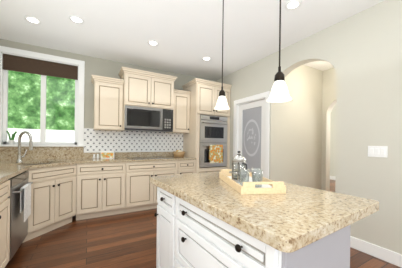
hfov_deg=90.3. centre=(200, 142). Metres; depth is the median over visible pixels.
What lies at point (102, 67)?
wall
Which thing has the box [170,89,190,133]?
upper cabinet
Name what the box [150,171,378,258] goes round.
island countertop
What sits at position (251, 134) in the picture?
pantry door
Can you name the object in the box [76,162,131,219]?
base cabinet
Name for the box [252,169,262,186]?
glass tumbler
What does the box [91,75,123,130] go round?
upper cabinet
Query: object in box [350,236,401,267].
baseboard
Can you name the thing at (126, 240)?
floor
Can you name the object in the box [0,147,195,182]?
countertop
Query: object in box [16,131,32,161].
faucet
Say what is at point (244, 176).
glass tumbler
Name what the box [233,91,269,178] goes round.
door frame
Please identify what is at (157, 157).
cooktop
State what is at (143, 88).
upper cabinet
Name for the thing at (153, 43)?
recessed light
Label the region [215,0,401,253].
wall
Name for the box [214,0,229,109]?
pendant light
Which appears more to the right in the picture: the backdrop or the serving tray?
the serving tray
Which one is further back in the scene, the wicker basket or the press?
the wicker basket
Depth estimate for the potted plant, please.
3.12 m
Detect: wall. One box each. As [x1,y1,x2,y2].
[0,39,214,164]
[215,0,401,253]
[276,65,323,189]
[324,68,336,190]
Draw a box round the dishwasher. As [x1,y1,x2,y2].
[8,171,32,260]
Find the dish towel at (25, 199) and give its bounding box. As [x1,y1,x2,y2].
[20,183,30,221]
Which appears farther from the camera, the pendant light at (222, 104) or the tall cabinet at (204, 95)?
the tall cabinet at (204, 95)
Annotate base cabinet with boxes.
[0,177,11,267]
[22,164,75,242]
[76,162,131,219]
[132,160,183,211]
[184,160,195,173]
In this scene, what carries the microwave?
attached to the upper cabinet at (143, 88)
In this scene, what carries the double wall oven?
in the tall cabinet at (204, 95)
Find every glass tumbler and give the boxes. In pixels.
[239,169,249,185]
[251,168,260,181]
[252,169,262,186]
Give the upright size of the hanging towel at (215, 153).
0.377 m
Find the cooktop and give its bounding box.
[127,156,170,158]
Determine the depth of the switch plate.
2.17 m
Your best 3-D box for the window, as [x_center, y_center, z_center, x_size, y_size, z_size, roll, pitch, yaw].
[-2.633,-0.707,3.328,1.230,1.530,0.165,1,0,-29]
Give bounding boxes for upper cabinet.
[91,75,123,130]
[118,67,176,132]
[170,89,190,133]
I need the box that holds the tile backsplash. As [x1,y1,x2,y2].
[84,128,182,152]
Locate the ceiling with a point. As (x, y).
(186, 35)
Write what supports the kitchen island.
on the floor
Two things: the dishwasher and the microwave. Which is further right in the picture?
the microwave
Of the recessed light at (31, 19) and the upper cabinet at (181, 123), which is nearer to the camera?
the recessed light at (31, 19)
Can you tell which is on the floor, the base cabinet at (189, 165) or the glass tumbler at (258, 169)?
the base cabinet at (189, 165)
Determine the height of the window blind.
0.239 m
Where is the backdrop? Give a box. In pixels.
[8,70,74,141]
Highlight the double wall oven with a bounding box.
[199,115,227,166]
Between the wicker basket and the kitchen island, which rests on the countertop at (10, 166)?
the wicker basket
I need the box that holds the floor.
[5,180,400,267]
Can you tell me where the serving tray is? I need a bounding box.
[219,169,285,194]
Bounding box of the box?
[101,151,114,157]
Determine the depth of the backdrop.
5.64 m
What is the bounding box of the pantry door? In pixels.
[237,99,264,176]
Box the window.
[0,46,84,146]
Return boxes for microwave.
[123,105,172,131]
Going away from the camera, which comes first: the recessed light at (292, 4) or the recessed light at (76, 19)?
the recessed light at (292, 4)
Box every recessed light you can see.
[24,16,40,23]
[69,15,83,23]
[148,40,158,45]
[202,57,210,60]
[285,0,301,9]
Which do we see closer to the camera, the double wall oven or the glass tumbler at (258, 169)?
the glass tumbler at (258, 169)
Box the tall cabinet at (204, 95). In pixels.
[182,78,231,172]
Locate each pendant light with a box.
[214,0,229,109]
[267,0,292,102]
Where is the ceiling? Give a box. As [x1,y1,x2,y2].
[0,0,384,80]
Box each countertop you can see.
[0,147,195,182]
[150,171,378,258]
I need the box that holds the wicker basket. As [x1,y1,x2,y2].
[173,150,184,156]
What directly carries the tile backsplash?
attached to the wall at (102, 67)
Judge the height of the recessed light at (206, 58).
0.007 m
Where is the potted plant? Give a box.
[6,131,16,143]
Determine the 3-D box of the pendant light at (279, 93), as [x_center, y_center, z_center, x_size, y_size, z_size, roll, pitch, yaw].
[0.474,-0.899,1.192,0.146,1.289,0.146,1,0,-29]
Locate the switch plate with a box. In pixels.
[368,146,387,157]
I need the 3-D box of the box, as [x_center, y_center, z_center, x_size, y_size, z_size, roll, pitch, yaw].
[-1.703,0.211,3.655,0.220,0.135,0.082,1,0,-18]
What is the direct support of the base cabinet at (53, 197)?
on the floor
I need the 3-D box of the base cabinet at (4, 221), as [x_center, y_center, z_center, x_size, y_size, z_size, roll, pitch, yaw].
[-1.816,0.755,1.310,0.635,0.884,0.844,1,0,-29]
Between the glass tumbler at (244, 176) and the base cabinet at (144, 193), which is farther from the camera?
the base cabinet at (144, 193)
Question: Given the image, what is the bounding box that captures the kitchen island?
[152,183,349,267]
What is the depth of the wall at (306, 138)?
3.90 m
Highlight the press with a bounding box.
[232,151,247,182]
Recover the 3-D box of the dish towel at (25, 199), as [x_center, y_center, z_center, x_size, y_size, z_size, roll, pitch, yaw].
[-1.854,0.624,2.117,0.035,0.347,0.260,1,0,-29]
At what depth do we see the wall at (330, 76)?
4.17 m
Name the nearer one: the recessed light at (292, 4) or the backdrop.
the recessed light at (292, 4)
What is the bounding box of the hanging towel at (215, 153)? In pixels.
[209,145,222,162]
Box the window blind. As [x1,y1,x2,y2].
[3,54,77,79]

